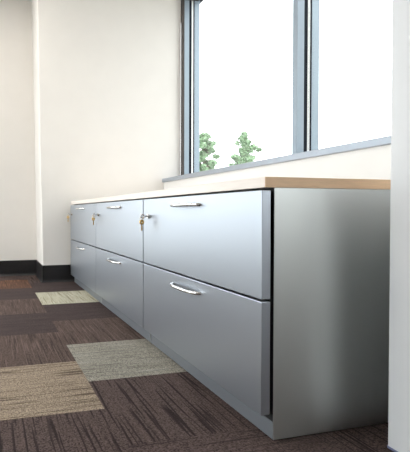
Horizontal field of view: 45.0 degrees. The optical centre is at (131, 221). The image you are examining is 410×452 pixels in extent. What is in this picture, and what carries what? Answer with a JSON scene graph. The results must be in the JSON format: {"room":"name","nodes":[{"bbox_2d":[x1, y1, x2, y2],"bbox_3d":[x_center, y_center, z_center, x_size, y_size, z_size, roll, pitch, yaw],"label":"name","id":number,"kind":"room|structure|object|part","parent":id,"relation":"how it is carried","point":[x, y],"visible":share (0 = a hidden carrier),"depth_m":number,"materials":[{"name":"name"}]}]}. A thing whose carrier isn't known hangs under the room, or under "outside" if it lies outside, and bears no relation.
{"room":"office","nodes":[
{"label":"office","id":0,"kind":"room"},
{"bbox_2d":[0,0,36,260],"bbox_3d":[-2.471,-0.803,4.443,3.131,2.690,0.200,0,1,-17],"label":"wall","id":1,"kind":"structure","parent":0,"point":[17,156],"depth_m":4.74,"materials":[{"name":"beige paint"}]},
{"bbox_2d":[0,260,36,276],"bbox_3d":[-2.345,0.467,4.391,2.931,0.152,0.016,0,1,-17],"label":"baseboard","id":2,"kind":"structure","parent":1,"relation":"attached to","point":[10,267],"depth_m":4.76,"materials":[{"name":"black rubber"}]},
{"bbox_2d":[31,0,180,264],"bbox_3d":[-0.288,-0.810,4.812,1.354,2.690,0.743,0,1,-17],"label":"wall","id":3,"kind":"structure","parent":0,"point":[107,73],"depth_m":4.43,"materials":[{"name":"beige paint"}]},
{"bbox_2d":[36,261,42,282],"bbox_3d":[-0.872,0.464,4.555,0.016,0.152,0.547,0,1,-17],"label":"baseboard","id":4,"kind":"structure","parent":3,"relation":"attached to","point":[39,274],"depth_m":4.47,"materials":[{"name":"black rubber"}]},
{"bbox_2d":[43,265,74,282],"bbox_3d":[-0.242,0.466,4.453,1.141,0.152,0.016,0,1,-17],"label":"baseboard","id":5,"kind":"structure","parent":3,"relation":"attached to","point":[51,273],"depth_m":4.33,"materials":[{"name":"black rubber"}]},
{"bbox_2d":[0,275,393,451],"bbox_3d":[0.404,0.605,1.083,6.300,0.001,7.934,0,1,-17],"label":"floor","id":6,"kind":"structure","parent":0,"point":[75,376],"depth_m":1.65,"materials":[{"name":"brown carpet"}]},
{"bbox_2d":[71,203,100,302],"bbox_3d":[-0.107,0.207,3.879,0.673,0.691,1.039,0,1,-17],"label":"filing cabinet","id":7,"kind":"object","parent":6,"relation":"on","point":[83,231],"visible":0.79,"depth_m":3.68,"materials":[{"name":"silver metal"}]},
{"bbox_3d":[-0.381,0.018,3.793,0.028,0.296,1.029,0,1,-17],"label":"drawer","id":8,"kind":"part","parent":7,"relation":"part of","materials":[{"name":"silver metal"}]},
{"bbox_3d":[-0.381,0.327,3.799,0.028,0.309,1.029,0,1,-17],"label":"drawer","id":9,"kind":"part","parent":7,"relation":"part of","materials":[{"name":"silver metal"}]},
{"bbox_3d":[-0.351,0.526,3.808,0.016,0.048,1.024,0,1,-17],"label":"kick plate","id":10,"kind":"part","parent":7,"relation":"part of","materials":[{"name":"paint"}]},
{"bbox_2d":[96,198,149,341],"bbox_3d":[0.191,0.226,2.884,0.673,0.691,1.039,0,1,-17],"label":"filing cabinet","id":11,"kind":"object","parent":6,"relation":"on","point":[120,262],"visible":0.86,"depth_m":2.67,"materials":[{"name":"silver metal"}]},
{"bbox_2d":[71,192,148,204],"bbox_3d":[0.190,-0.144,3.419,0.896,0.029,2.079,0,1,-17],"label":"countertop","id":12,"kind":"structure","parent":11,"relation":"on","point":[134,196],"depth_m":2.87,"materials":[{"name":"brown wood"}]},
{"bbox_3d":[-0.112,-0.078,2.787,0.040,0.011,0.259,0,1,-17],"label":"handle","id":13,"kind":"part","parent":11,"relation":"part of","materials":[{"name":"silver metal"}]},
{"bbox_3d":[-0.112,0.230,2.793,0.040,0.011,0.259,0,1,-17],"label":"handle","id":14,"kind":"part","parent":11,"relation":"part of","materials":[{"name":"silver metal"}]},
{"bbox_3d":[-0.083,0.037,2.797,0.028,0.296,1.029,0,1,-17],"label":"drawer","id":15,"kind":"part","parent":11,"relation":"part of","materials":[{"name":"silver metal"}]},
{"bbox_3d":[-0.083,0.345,2.803,0.028,0.309,1.029,0,1,-17],"label":"drawer","id":16,"kind":"part","parent":11,"relation":"part of","materials":[{"name":"silver metal"}]},
{"bbox_3d":[-0.053,0.545,2.812,0.016,0.048,1.024,0,1,-17],"label":"kick plate","id":17,"kind":"part","parent":11,"relation":"part of","materials":[{"name":"paint"}]},
{"bbox_2d":[144,188,390,439],"bbox_3d":[0.488,0.244,1.888,0.673,0.691,1.039,0,1,-17],"label":"filing cabinet","id":18,"kind":"object","parent":6,"relation":"on","point":[275,300],"visible":1,"depth_m":1.39,"materials":[{"name":"silver metal"}]},
{"bbox_2d":[139,214,146,230],"bbox_3d":[0.052,0.005,2.195,0.039,0.077,0.015,0,1,-4],"label":"key","id":19,"kind":"object","parent":18,"relation":"hanging from","point":[141,222],"visible":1,"depth_m":2.19,"materials":[{"name":"gold metal"}]},
{"bbox_3d":[0.186,-0.059,1.792,0.040,0.011,0.259,0,1,-17],"label":"handle","id":20,"kind":"part","parent":18,"relation":"part of","materials":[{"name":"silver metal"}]},
{"bbox_3d":[0.186,0.249,1.797,0.040,0.011,0.259,0,1,-17],"label":"handle","id":21,"kind":"part","parent":18,"relation":"part of","materials":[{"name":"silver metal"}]},
{"bbox_3d":[0.215,0.364,1.807,0.028,0.309,1.029,0,1,-17],"label":"drawer","id":22,"kind":"part","parent":18,"relation":"part of","materials":[{"name":"silver metal"}]},
{"bbox_3d":[0.215,0.055,1.801,0.028,0.296,1.029,0,1,-17],"label":"drawer","id":23,"kind":"part","parent":18,"relation":"part of","materials":[{"name":"silver metal"}]},
{"bbox_3d":[0.245,0.563,1.816,0.016,0.048,1.024,0,1,-17],"label":"kick plate","id":24,"kind":"part","parent":18,"relation":"part of","materials":[{"name":"paint"}]},
{"bbox_2d":[144,177,390,197],"bbox_3d":[0.637,-0.116,1.924,0.896,0.029,1.040,0,1,-17],"label":"countertop","id":25,"kind":"structure","parent":18,"relation":"on","point":[260,182],"depth_m":1.39,"materials":[{"name":"beige laminate"}]},
{"bbox_3d":[0.672,0.252,1.402,0.600,0.687,0.002,0,1,-17],"label":"panel","id":26,"kind":"part","parent":18,"relation":"part of","materials":[{"name":"silver metal"}]},
{"bbox_2d":[164,145,390,188],"bbox_3d":[0.963,0.115,3.091,0.392,0.906,3.304,0,1,-17],"label":"wall","id":27,"kind":"structure","parent":0,"point":[375,162],"depth_m":2.42,"materials":[{"name":"paint"}]},
{"bbox_2d":[181,0,319,174],"bbox_3d":[0.810,-1.244,3.808,0.177,1.714,1.792,0,1,-17],"label":"window","id":28,"kind":"structure","parent":27,"relation":"in","point":[306,13],"depth_m":2.98,"materials":[{"name":"metal"}]},
{"bbox_3d":[0.516,-1.259,4.634,0.050,1.714,0.038,0,1,-17],"label":"frame","id":29,"kind":"part","parent":28,"relation":"part of","materials":[{"name":"metal"}]},
{"bbox_3d":[0.617,-1.260,4.664,0.055,1.714,0.038,0,1,-17],"label":"frame","id":30,"kind":"part","parent":28,"relation":"part of","materials":[{"name":"metal"}]},
{"bbox_3d":[1.017,-1.228,2.960,0.050,1.714,0.048,0,1,-17],"label":"frame","id":31,"kind":"part","parent":28,"relation":"part of","materials":[{"name":"metal"}]},
{"bbox_3d":[1.118,-1.229,2.990,0.055,1.714,0.048,0,1,-17],"label":"frame","id":32,"kind":"part","parent":28,"relation":"part of","materials":[{"name":"metal"}]},
{"bbox_2d":[162,136,390,181],"bbox_3d":[0.953,-0.356,3.086,0.409,0.035,3.291,0,1,-17],"label":"trim","id":33,"kind":"structure","parent":27,"relation":"on","point":[382,141],"depth_m":2.59,"materials":[{"name":"metal"}]},
{"bbox_2d":[388,0,409,451],"bbox_3d":[1.163,-0.745,1.365,0.988,2.690,0.086,0,1,-17],"label":"wall pier","id":34,"kind":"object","parent":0,"point":[399,299],"visible":1,"depth_m":1.25,"materials":[{"name":"white paint"}]},
{"label":"outside","id":35,"kind":"structure","parent":0,"visible":0},
{"bbox_3d":[6.160,0.585,34.366,150.000,0.200,180.000,0,1,-17],"label":"ground","id":36,"kind":"structure","parent":35,"visible":0},
{"bbox_2d":[199,132,219,171],"bbox_3d":[3.708,-1.960,25.031,2.534,5.237,2.839,0,1,-17],"label":"tree","id":37,"kind":"object","parent":36,"relation":"on","point":[206,147],"visible":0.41,"depth_m":24.60,"materials":[{"name":"green plant"}]},
{"bbox_2d":[229,131,262,165],"bbox_3d":[5.969,-2.183,26.970,2.808,5.610,1.230,0,1,-17],"label":"tree","id":38,"kind":"object","parent":36,"relation":"on","point":[245,149],"visible":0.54,"depth_m":26.81,"materials":[{"name":"green plant"}]}
]}

